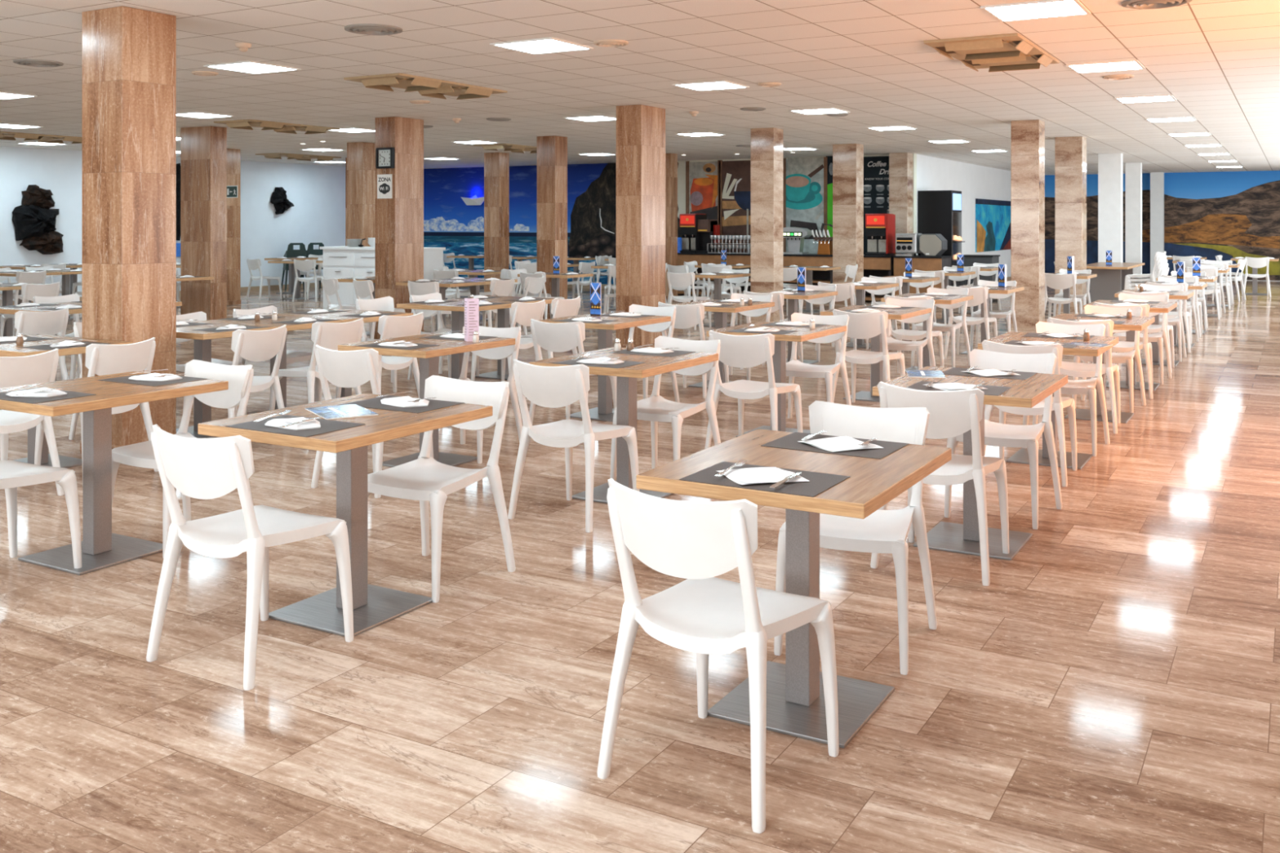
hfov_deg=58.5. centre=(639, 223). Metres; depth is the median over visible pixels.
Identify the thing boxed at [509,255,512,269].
dining chair
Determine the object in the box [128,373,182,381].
paper napkin
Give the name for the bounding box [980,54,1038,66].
grille
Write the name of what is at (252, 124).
grille
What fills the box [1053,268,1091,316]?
dining chair
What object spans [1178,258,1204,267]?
dining chair
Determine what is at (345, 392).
dining table
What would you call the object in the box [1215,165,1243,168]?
recessed light
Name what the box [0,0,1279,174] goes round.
ceiling
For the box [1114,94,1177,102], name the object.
recessed light
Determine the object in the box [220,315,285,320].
placemat
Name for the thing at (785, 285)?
dining chair
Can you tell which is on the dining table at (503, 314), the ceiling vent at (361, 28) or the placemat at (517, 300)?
the placemat at (517, 300)
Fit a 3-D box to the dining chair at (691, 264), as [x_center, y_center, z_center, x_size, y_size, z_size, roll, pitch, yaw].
[1.147,1.136,21.538,0.574,0.850,0.530,0,0,30]
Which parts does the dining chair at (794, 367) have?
leg, seat, backrest, leg, leg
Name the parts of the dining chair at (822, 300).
leg, backrest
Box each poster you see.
[685,160,718,252]
[718,160,751,252]
[783,156,827,253]
[826,155,832,236]
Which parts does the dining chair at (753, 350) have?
leg, leg, backrest, seat, leg, leg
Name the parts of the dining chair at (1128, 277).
leg, seat, leg, backrest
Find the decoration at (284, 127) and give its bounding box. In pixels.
[213,119,339,133]
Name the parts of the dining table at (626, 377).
plate, pedestal post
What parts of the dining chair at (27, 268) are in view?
backrest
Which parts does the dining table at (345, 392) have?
pedestal post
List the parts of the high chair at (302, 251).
leg, leg, armrest, backrest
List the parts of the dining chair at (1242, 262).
seat, leg, backrest, leg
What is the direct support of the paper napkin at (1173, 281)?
on the placemat at (1157, 282)
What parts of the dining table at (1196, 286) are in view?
pedestal post, plate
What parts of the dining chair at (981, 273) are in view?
backrest, leg, leg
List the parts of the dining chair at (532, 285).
leg, leg, backrest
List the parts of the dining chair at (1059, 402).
leg, leg, backrest, seat, leg, leg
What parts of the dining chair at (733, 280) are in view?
seat, backrest, leg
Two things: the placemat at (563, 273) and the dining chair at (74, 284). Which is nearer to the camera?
the placemat at (563, 273)
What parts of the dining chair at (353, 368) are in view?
leg, backrest, leg, leg, leg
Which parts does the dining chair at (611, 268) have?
leg, leg, seat, backrest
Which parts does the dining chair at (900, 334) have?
leg, backrest, seat, leg, leg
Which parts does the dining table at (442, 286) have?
pedestal post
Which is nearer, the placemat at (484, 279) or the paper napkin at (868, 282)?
the paper napkin at (868, 282)
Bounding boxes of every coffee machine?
[679,213,706,253]
[864,213,895,255]
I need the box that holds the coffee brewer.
[696,219,719,253]
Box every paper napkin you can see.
[0,336,26,342]
[5,387,66,397]
[15,302,39,306]
[49,340,85,347]
[55,304,81,308]
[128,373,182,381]
[176,320,188,325]
[179,275,193,277]
[216,324,246,329]
[238,315,263,319]
[264,417,320,430]
[293,316,315,322]
[307,308,328,313]
[352,276,367,279]
[360,311,381,315]
[377,340,417,346]
[380,395,429,407]
[415,279,430,281]
[424,298,444,302]
[440,333,464,338]
[450,276,464,279]
[453,280,464,282]
[473,295,488,298]
[479,301,492,304]
[519,296,535,300]
[565,271,578,274]
[571,316,602,321]
[576,356,623,364]
[609,311,640,315]
[630,346,674,353]
[700,272,715,275]
[700,302,721,306]
[716,466,808,484]
[719,271,733,273]
[720,298,746,302]
[744,326,779,332]
[770,290,793,293]
[774,320,808,325]
[792,288,814,291]
[797,435,883,452]
[850,307,880,312]
[857,280,876,283]
[871,304,901,307]
[909,294,933,298]
[923,382,987,390]
[924,292,948,295]
[961,368,1018,376]
[979,284,998,286]
[1017,341,1063,345]
[1038,333,1081,337]
[1074,319,1101,321]
[1086,314,1124,317]
[1113,302,1137,305]
[1123,298,1148,302]
[1140,290,1160,293]
[1146,288,1170,291]
[1164,280,1177,282]
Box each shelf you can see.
[694,277,830,283]
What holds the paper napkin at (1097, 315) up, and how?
on the placemat at (1079, 315)
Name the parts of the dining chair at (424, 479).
leg, seat, leg, backrest, leg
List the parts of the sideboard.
drawer, door, drawer, door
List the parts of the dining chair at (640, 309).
leg, backrest, leg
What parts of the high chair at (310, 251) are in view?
backrest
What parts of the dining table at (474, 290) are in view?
pedestal post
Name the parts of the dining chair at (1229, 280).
backrest, seat, leg, leg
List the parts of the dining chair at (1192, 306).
backrest, seat, leg, leg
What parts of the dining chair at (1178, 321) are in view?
backrest, seat, leg, leg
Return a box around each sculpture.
[12,184,63,254]
[270,186,293,214]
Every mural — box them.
[423,162,682,284]
[1044,170,1279,280]
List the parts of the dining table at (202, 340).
plate, pedestal post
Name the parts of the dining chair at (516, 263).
leg, backrest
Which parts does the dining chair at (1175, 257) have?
backrest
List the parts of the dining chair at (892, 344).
leg, seat, backrest, leg, leg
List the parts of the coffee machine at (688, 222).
splash panel, header panel, splash panel, panel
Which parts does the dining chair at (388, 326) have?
leg, leg, seat, backrest, leg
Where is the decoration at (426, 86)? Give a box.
[343,72,506,99]
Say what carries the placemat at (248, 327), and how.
on the dining table at (202, 340)
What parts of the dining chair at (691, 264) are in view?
backrest, leg, seat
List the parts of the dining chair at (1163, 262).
seat, backrest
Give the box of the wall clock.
[375,146,395,168]
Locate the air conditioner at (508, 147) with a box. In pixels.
[473,143,537,153]
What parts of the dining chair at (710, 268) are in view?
leg, backrest, seat, leg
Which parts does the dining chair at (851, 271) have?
backrest, leg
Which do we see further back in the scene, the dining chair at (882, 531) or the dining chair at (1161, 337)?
the dining chair at (1161, 337)
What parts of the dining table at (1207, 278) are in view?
pedestal post, plate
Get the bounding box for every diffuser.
[0,93,29,98]
[0,124,37,128]
[21,142,63,145]
[176,112,226,117]
[209,62,292,73]
[307,148,337,151]
[318,161,342,162]
[458,141,492,143]
[497,39,586,53]
[568,115,616,120]
[585,153,613,155]
[677,81,744,89]
[680,133,717,136]
[783,147,813,150]
[795,108,845,114]
[872,126,913,130]
[931,140,966,142]
[974,150,1003,151]
[1147,117,1193,121]
[1186,144,1220,146]
[1199,153,1228,155]
[1208,160,1235,162]
[1217,166,1241,167]
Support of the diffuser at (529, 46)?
attached to the recessed light at (545, 45)
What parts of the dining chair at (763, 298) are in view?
leg, leg, leg, backrest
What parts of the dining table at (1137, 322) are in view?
plate, pedestal post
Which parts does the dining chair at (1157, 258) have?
seat, backrest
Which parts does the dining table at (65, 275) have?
pedestal post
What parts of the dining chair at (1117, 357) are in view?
leg, leg, seat, backrest, leg, leg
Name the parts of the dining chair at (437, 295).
leg, backrest, seat, leg, leg, leg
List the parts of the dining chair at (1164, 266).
backrest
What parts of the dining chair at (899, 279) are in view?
seat, backrest, leg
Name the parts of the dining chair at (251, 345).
leg, leg, leg, backrest, seat, leg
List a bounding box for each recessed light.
[0,91,37,99]
[0,123,43,128]
[16,141,67,145]
[176,111,234,118]
[203,60,301,74]
[299,147,345,151]
[314,160,345,163]
[328,127,375,132]
[424,157,460,159]
[450,140,499,144]
[489,37,593,54]
[563,115,616,121]
[577,152,616,155]
[671,80,749,90]
[675,131,724,136]
[783,146,818,150]
[788,107,850,115]
[866,125,917,130]
[926,139,970,143]
[969,149,1008,152]
[980,0,1090,22]
[1065,59,1145,73]
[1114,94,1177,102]
[1144,115,1196,122]
[1167,132,1211,136]
[1183,143,1222,146]
[1196,152,1231,155]
[1207,160,1237,162]
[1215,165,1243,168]
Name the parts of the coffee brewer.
panel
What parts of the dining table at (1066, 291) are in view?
pedestal post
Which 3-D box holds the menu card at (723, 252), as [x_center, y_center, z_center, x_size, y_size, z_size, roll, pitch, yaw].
[1.577,0.634,21.331,0.111,0.275,0.087,0,0,18]
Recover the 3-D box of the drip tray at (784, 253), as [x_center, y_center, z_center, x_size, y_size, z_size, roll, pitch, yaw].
[3.181,0.610,23.509,0.490,0.040,0.400,0,0,30]
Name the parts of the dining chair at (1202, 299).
backrest, seat, leg, leg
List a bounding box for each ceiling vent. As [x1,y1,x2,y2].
[13,58,63,66]
[344,23,402,35]
[423,124,433,128]
[486,117,511,120]
[735,144,751,146]
[740,106,765,111]
[826,112,848,116]
[1121,0,1191,8]
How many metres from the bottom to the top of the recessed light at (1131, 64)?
0.012 m
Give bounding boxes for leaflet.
[305,404,377,419]
[906,369,946,377]
[1065,342,1112,347]
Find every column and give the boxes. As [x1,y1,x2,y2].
[80,5,176,453]
[180,125,226,319]
[226,148,240,305]
[345,157,346,245]
[346,142,375,246]
[373,116,424,338]
[484,152,509,296]
[537,135,567,319]
[616,104,665,348]
[665,153,678,299]
[751,127,783,322]
[832,143,863,308]
[888,152,913,254]
[1010,120,1044,333]
[1054,136,1086,315]
[1097,153,1123,262]
[1124,162,1142,274]
[1150,172,1164,277]
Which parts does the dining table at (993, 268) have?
pedestal post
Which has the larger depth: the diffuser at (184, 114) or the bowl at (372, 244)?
the bowl at (372, 244)
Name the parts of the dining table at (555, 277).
pedestal post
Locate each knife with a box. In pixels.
[13,388,62,395]
[73,338,97,341]
[129,368,168,373]
[279,417,321,427]
[375,391,412,397]
[600,356,620,362]
[769,472,801,488]
[800,431,826,440]
[967,365,978,370]
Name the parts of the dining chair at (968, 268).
backrest, leg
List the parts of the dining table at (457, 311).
pedestal post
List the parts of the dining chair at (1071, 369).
backrest, seat, leg, leg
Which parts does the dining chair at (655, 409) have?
leg, leg, seat, leg, backrest, leg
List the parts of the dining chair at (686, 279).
leg, backrest, seat, leg, leg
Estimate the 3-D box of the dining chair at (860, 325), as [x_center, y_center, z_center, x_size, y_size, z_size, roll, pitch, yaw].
[1.921,1.136,9.607,0.530,0.850,0.574,0,0,30]
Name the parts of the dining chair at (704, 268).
backrest, seat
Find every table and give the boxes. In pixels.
[0,265,31,302]
[0,271,60,324]
[0,282,38,336]
[0,302,81,381]
[0,334,133,468]
[0,371,228,575]
[35,269,81,319]
[62,301,182,306]
[66,264,81,294]
[176,275,214,315]
[176,320,281,438]
[198,393,492,636]
[206,314,352,409]
[264,257,317,293]
[267,260,323,299]
[276,308,413,397]
[336,276,375,335]
[337,333,515,466]
[395,280,484,331]
[396,299,513,382]
[435,277,517,325]
[446,255,484,288]
[449,295,559,379]
[457,270,501,320]
[511,256,537,291]
[517,272,593,318]
[528,346,718,503]
[537,312,671,422]
[567,257,595,293]
[567,264,578,266]
[591,264,616,310]
[635,429,951,748]
[674,299,774,388]
[694,264,751,299]
[694,272,751,326]
[706,321,846,437]
[754,289,837,364]
[783,266,840,312]
[820,305,931,402]
[831,281,898,348]
[872,366,1067,559]
[880,275,939,329]
[880,293,973,373]
[928,270,975,323]
[945,284,1024,354]
[960,266,998,313]
[977,332,1118,469]
[1042,313,1155,423]
[1046,272,1097,313]
[1083,299,1177,391]
[1086,262,1144,302]
[1114,289,1194,366]
[1137,281,1207,347]
[1155,275,1217,333]
[1166,257,1206,259]
[1184,267,1229,316]
[1207,263,1239,306]
[1231,258,1279,295]
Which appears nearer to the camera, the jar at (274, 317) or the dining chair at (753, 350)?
the dining chair at (753, 350)
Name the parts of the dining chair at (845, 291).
backrest, leg, leg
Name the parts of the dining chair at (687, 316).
backrest, leg, leg, leg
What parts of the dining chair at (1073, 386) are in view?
leg, leg, backrest, seat, leg, leg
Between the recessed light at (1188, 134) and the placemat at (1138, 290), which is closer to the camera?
the placemat at (1138, 290)
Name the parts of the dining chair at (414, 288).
backrest, leg, seat, leg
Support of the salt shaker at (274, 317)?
on the dining table at (282, 381)
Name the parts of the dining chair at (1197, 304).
backrest, seat, leg, leg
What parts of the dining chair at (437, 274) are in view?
backrest, seat, leg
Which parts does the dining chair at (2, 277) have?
backrest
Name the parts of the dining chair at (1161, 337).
seat, backrest, leg, leg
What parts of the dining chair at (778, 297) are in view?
backrest, leg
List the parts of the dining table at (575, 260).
pedestal post, plate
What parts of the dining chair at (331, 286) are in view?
backrest, seat, leg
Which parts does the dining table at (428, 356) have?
pedestal post, plate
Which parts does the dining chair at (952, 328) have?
leg, seat, backrest, leg, leg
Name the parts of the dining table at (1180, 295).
pedestal post, plate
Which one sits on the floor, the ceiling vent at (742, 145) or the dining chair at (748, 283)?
the dining chair at (748, 283)
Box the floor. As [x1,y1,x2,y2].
[0,278,1279,852]
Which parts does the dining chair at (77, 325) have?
leg, backrest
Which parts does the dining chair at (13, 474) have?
leg, seat, leg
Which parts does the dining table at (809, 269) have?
pedestal post, plate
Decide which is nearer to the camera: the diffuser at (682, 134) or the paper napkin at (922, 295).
the paper napkin at (922, 295)
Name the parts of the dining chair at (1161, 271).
backrest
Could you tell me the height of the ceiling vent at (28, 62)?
0.024 m
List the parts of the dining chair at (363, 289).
backrest, leg, seat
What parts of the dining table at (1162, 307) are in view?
pedestal post, plate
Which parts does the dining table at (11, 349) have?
pedestal post, plate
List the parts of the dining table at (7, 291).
pedestal post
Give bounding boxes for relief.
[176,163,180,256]
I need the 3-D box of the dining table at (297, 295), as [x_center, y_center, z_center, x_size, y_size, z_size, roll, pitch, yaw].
[-7.113,1.166,23.679,0.912,0.788,0.727,0,0,30]
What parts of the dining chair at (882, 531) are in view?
leg, seat, backrest, leg, leg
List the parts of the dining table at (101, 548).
plate, pedestal post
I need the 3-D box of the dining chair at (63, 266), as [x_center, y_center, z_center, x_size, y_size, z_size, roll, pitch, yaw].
[-10.649,1.136,20.488,0.574,0.850,0.530,0,0,31]
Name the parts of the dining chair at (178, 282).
leg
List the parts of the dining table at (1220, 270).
pedestal post, plate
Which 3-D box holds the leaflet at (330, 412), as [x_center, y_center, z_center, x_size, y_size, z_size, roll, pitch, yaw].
[-1.224,0.770,4.679,0.210,0.004,0.300,0,0,-32]
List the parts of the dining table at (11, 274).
pedestal post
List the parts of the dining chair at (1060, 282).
leg, leg, backrest, seat, leg, leg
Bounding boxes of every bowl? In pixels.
[368,242,375,247]
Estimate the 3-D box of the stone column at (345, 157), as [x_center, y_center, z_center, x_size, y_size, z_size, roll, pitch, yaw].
[-6.173,0.060,24.938,0.386,2.999,0.356,0,0,30]
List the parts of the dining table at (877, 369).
plate, pedestal post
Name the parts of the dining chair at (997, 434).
leg, seat, backrest, leg, leg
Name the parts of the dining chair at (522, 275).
backrest, seat, leg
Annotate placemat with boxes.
[0,303,61,307]
[0,336,54,344]
[0,387,96,404]
[1,284,21,286]
[19,341,110,350]
[36,269,69,271]
[36,307,81,310]
[97,373,206,386]
[176,276,201,278]
[176,321,212,327]
[191,325,265,332]
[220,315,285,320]
[225,414,364,437]
[272,318,337,324]
[287,310,347,314]
[340,395,464,413]
[342,278,375,279]
[342,312,401,317]
[356,341,437,350]
[410,280,436,282]
[410,300,457,303]
[420,333,495,341]
[439,281,477,283]
[446,278,473,279]
[456,302,507,306]
[457,296,501,299]
[474,279,509,280]
[506,297,551,302]
[551,318,617,323]
[553,357,645,368]
[560,273,587,275]
[593,313,655,318]
[610,347,694,356]
[679,461,850,497]
[684,303,732,307]
[708,299,760,303]
[725,328,797,334]
[760,322,827,327]
[760,431,909,459]
[767,292,804,295]
[780,289,824,292]
[843,309,894,313]
[848,281,887,284]
[860,305,915,309]
[902,296,942,299]
[906,381,1011,395]
[911,293,958,296]
[942,367,1037,380]
[964,287,999,289]
[971,284,1010,287]
[1004,340,1077,348]
[1022,332,1094,339]
[1066,319,1125,324]
[1074,313,1135,318]
[1110,300,1159,303]
[1135,289,1179,292]
[1157,281,1194,283]
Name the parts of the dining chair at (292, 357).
leg, backrest, seat, leg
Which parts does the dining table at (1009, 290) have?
plate, pedestal post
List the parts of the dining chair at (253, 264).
leg, backrest, leg, seat, leg, leg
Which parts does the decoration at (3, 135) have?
casing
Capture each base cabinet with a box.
[893,255,951,295]
[959,254,999,302]
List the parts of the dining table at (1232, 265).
pedestal post, plate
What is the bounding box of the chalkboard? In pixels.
[863,155,888,254]
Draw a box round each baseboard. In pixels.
[13,282,322,305]
[515,284,616,289]
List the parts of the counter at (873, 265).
panel, panel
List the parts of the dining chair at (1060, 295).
leg, leg, seat, backrest, leg, leg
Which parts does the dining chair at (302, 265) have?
leg, backrest, leg, seat, leg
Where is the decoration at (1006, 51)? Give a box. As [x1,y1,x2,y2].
[923,32,1059,71]
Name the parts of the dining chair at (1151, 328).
backrest, seat, leg, leg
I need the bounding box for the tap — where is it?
[811,222,832,254]
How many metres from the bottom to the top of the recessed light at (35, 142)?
0.012 m
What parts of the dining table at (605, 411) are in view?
plate, pedestal post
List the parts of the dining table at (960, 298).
plate, pedestal post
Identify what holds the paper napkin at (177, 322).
on the placemat at (189, 323)
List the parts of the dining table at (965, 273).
plate, pedestal post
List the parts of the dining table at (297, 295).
pedestal post, plate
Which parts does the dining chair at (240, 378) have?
leg, seat, leg, leg, backrest, leg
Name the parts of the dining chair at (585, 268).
leg, leg, seat, backrest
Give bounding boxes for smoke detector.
[235,42,251,51]
[452,118,461,123]
[688,111,698,116]
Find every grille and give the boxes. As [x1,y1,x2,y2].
[2,133,14,137]
[53,137,63,140]
[248,122,260,127]
[294,126,306,131]
[384,78,419,87]
[440,87,471,95]
[502,145,511,148]
[920,235,941,255]
[954,40,1018,54]
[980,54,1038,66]
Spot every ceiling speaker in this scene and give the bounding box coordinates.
[191,71,217,75]
[409,100,430,103]
[593,39,628,46]
[757,82,781,86]
[1102,74,1133,79]
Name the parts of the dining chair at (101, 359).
leg, leg, backrest, seat, leg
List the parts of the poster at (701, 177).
frame, frame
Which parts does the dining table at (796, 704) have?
plate, pedestal post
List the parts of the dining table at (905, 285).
pedestal post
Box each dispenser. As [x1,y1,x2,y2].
[677,237,681,253]
[783,226,812,254]
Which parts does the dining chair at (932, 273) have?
backrest, leg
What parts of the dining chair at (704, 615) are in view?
leg, backrest, leg, seat, leg, leg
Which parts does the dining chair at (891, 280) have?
backrest, leg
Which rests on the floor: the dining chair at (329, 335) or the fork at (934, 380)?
the dining chair at (329, 335)
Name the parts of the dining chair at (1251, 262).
leg, seat, backrest, leg, leg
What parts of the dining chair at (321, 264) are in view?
leg, backrest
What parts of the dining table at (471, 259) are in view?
pedestal post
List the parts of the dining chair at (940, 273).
backrest, leg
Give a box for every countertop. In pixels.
[320,245,445,250]
[677,253,895,257]
[893,255,951,258]
[964,254,999,257]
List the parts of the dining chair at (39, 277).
seat, leg, backrest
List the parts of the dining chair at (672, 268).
leg, backrest, seat, leg, leg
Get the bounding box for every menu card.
[464,297,479,341]
[553,256,559,274]
[590,282,600,315]
[720,249,726,265]
[797,266,805,291]
[905,257,911,277]
[956,254,964,271]
[998,264,1006,287]
[1066,256,1074,274]
[1106,250,1112,265]
[1177,262,1184,283]
[1192,257,1200,276]
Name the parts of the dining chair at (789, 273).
leg, backrest, leg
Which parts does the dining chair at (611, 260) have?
backrest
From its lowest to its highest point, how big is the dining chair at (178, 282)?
0.850 m
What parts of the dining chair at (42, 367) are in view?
leg, seat, backrest, leg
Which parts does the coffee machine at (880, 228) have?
splash panel, header panel, splash panel, panel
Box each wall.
[0,146,345,301]
[426,153,916,284]
[916,154,1010,277]
[1044,170,1279,281]
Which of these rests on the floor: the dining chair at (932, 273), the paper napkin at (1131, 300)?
the dining chair at (932, 273)
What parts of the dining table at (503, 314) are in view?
plate, pedestal post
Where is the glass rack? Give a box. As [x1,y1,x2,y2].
[706,243,751,253]
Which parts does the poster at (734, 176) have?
frame, glass stem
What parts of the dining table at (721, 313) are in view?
plate, pedestal post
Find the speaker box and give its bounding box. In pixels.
[919,233,946,256]
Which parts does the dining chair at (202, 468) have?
leg, backrest, leg, seat, leg, leg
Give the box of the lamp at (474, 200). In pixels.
[460,195,484,204]
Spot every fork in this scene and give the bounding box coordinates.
[0,382,43,391]
[36,340,62,344]
[154,373,186,377]
[253,409,291,422]
[373,337,393,342]
[406,397,436,402]
[571,353,590,359]
[714,459,747,476]
[858,438,877,445]
[926,377,939,386]
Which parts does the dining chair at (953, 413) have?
leg, leg, backrest, seat, leg, leg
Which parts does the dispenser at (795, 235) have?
button panel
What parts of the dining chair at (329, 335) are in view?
leg, seat, leg, leg, backrest, leg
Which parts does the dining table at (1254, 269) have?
pedestal post, plate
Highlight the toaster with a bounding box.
[895,233,921,256]
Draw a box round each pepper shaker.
[16,333,23,345]
[254,311,260,320]
[626,337,633,350]
[747,297,752,305]
[1083,328,1089,340]
[1126,309,1132,318]
[1139,284,1143,291]
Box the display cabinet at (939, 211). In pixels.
[917,190,963,286]
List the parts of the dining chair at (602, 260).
leg, backrest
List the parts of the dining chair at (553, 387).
leg, backrest, leg, seat, leg, leg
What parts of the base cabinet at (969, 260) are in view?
door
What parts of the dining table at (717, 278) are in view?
plate, pedestal post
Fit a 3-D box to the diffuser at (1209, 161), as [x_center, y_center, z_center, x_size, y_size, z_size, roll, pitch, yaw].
[13.375,-1.435,26.226,0.550,0.007,0.550,0,0,30]
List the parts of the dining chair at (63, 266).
backrest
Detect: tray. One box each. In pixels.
[679,250,696,253]
[696,250,710,253]
[783,252,808,254]
[864,253,888,255]
[895,253,913,256]
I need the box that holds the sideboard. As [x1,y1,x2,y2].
[320,245,445,319]
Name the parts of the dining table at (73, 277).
pedestal post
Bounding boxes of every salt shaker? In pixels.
[271,311,277,319]
[472,330,479,342]
[613,338,621,351]
[739,297,744,305]
[808,318,814,328]
[1134,284,1137,290]
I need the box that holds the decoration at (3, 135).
[0,131,81,143]
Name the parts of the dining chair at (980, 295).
leg, leg, backrest, seat, leg, leg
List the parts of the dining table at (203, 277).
pedestal post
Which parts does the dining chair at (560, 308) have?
seat, leg, backrest, leg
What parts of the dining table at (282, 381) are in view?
pedestal post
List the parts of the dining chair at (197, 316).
backrest, seat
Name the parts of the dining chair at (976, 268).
backrest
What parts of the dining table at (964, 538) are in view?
plate, pedestal post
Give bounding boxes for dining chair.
[0,266,28,321]
[0,270,46,328]
[0,281,60,337]
[0,348,64,495]
[0,459,81,568]
[14,306,69,380]
[25,266,62,293]
[33,293,80,380]
[34,337,158,471]
[40,262,66,288]
[68,321,81,439]
[70,354,77,379]
[71,282,81,293]
[73,291,81,320]
[111,359,253,558]
[146,424,353,690]
[176,261,180,301]
[176,311,246,414]
[182,324,286,417]
[232,305,316,402]
[246,257,281,300]
[269,317,364,410]
[292,259,321,302]
[300,254,323,292]
[306,257,323,299]
[311,344,433,497]
[321,276,372,337]
[335,311,423,398]
[352,278,404,338]
[353,296,396,392]
[367,375,515,603]
[407,280,451,332]
[407,292,479,379]
[432,266,470,316]
[432,269,470,316]
[443,253,468,277]
[458,325,522,463]
[471,299,545,381]
[480,267,519,319]
[482,277,515,327]
[494,275,545,335]
[507,268,551,318]
[507,359,639,533]
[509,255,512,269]
[514,260,530,293]
[518,262,537,293]
[518,271,564,326]
[520,295,580,360]
[528,318,616,423]
[567,261,595,307]
[580,255,612,293]
[595,255,615,293]
[596,478,839,833]
[603,293,616,313]
[604,264,616,313]
[607,257,616,291]
[610,335,720,494]
[626,303,679,402]
[657,302,728,398]
[665,262,666,303]
[666,264,706,303]
[666,271,711,329]
[684,260,714,301]
[701,263,735,299]
[704,265,741,314]
[704,330,802,448]
[706,293,773,380]
[710,268,751,324]
[734,282,751,293]
[740,290,803,369]
[773,400,937,675]
[783,266,813,315]
[783,283,797,288]
[784,284,836,362]
[786,312,851,418]
[815,281,868,351]
[819,264,857,312]
[831,308,905,403]
[850,276,897,342]
[869,275,914,329]
[870,297,935,391]
[870,381,1008,586]
[884,294,943,373]
[892,271,936,330]
[911,287,970,367]
[914,269,953,324]
[933,266,973,315]
[943,285,997,359]
[944,348,1062,529]
[951,265,980,313]
[969,262,1000,311]
[969,280,1017,349]
[982,339,1076,486]
[1022,321,1110,456]
[1044,272,1082,317]
[1046,317,1120,434]
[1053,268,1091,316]
[1072,304,1146,413]
[1090,302,1153,399]
[1111,293,1172,384]
[1119,290,1174,373]
[1124,251,1165,289]
[1126,255,1166,289]
[1127,259,1167,289]
[1128,263,1168,289]
[1139,284,1186,361]
[1142,281,1191,352]
[1156,267,1168,319]
[1157,276,1199,343]
[1160,275,1202,337]
[1170,271,1208,330]
[1172,255,1195,271]
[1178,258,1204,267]
[1186,266,1221,319]
[1199,262,1231,309]
[1200,264,1225,313]
[1204,259,1234,305]
[1212,258,1246,301]
[1215,255,1244,294]
[1244,257,1271,297]
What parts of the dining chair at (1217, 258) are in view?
seat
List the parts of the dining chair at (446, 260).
backrest, seat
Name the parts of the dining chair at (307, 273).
leg, seat, backrest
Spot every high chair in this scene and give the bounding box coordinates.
[281,242,306,290]
[300,242,324,288]
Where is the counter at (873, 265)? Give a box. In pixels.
[677,253,895,300]
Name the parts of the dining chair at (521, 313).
leg, leg, leg, seat, backrest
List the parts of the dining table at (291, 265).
pedestal post, plate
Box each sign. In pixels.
[226,185,237,197]
[377,173,391,198]
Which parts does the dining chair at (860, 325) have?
leg, leg, backrest, seat, leg, leg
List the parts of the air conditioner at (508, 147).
casing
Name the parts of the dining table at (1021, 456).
plate, pedestal post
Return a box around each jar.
[254,315,260,320]
[271,314,277,319]
[472,334,479,342]
[613,342,621,351]
[626,342,633,350]
[739,300,744,305]
[808,322,814,328]
[1083,333,1089,340]
[1126,312,1132,318]
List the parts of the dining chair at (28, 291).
leg, seat, backrest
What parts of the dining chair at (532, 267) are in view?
leg, backrest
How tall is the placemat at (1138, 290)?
0.002 m
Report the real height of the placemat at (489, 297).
0.002 m
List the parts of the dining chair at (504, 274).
leg, seat, backrest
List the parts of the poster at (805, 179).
frame, frame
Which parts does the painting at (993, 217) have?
rail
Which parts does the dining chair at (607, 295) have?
leg, seat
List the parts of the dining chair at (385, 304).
leg, seat, backrest, leg, leg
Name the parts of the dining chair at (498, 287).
leg, leg, backrest, leg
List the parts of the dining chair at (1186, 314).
backrest, seat, leg, leg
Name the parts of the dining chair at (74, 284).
leg, seat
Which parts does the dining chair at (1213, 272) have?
backrest, seat, leg, leg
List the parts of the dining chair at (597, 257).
leg, seat, leg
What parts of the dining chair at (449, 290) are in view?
backrest, seat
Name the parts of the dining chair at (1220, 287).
backrest, seat, leg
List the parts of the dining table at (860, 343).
plate, pedestal post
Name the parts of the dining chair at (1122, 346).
backrest, seat, leg, leg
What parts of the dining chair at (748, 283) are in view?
seat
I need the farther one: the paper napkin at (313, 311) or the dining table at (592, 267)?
the dining table at (592, 267)
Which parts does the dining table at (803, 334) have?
plate, pedestal post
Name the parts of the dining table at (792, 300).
pedestal post, plate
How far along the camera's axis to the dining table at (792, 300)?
12.77 m
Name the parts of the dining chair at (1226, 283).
backrest, seat, leg, leg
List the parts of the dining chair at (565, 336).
leg, backrest, leg, leg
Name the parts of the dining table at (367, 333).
pedestal post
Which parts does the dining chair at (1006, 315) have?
leg, leg, seat, backrest, leg, leg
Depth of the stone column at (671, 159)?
23.37 m
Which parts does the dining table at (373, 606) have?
plate, pedestal post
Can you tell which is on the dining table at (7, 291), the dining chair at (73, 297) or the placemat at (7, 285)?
the placemat at (7, 285)
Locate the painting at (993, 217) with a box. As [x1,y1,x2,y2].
[975,198,1010,252]
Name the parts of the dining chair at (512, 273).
backrest, seat, leg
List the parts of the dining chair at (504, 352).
leg, leg, seat, backrest, leg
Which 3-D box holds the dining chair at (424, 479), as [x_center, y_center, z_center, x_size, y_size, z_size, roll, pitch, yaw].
[-0.902,1.136,5.058,0.530,0.850,0.574,0,0,30]
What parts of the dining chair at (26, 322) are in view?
backrest, leg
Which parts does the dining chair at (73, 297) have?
backrest, seat, leg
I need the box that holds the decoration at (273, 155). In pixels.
[255,152,341,160]

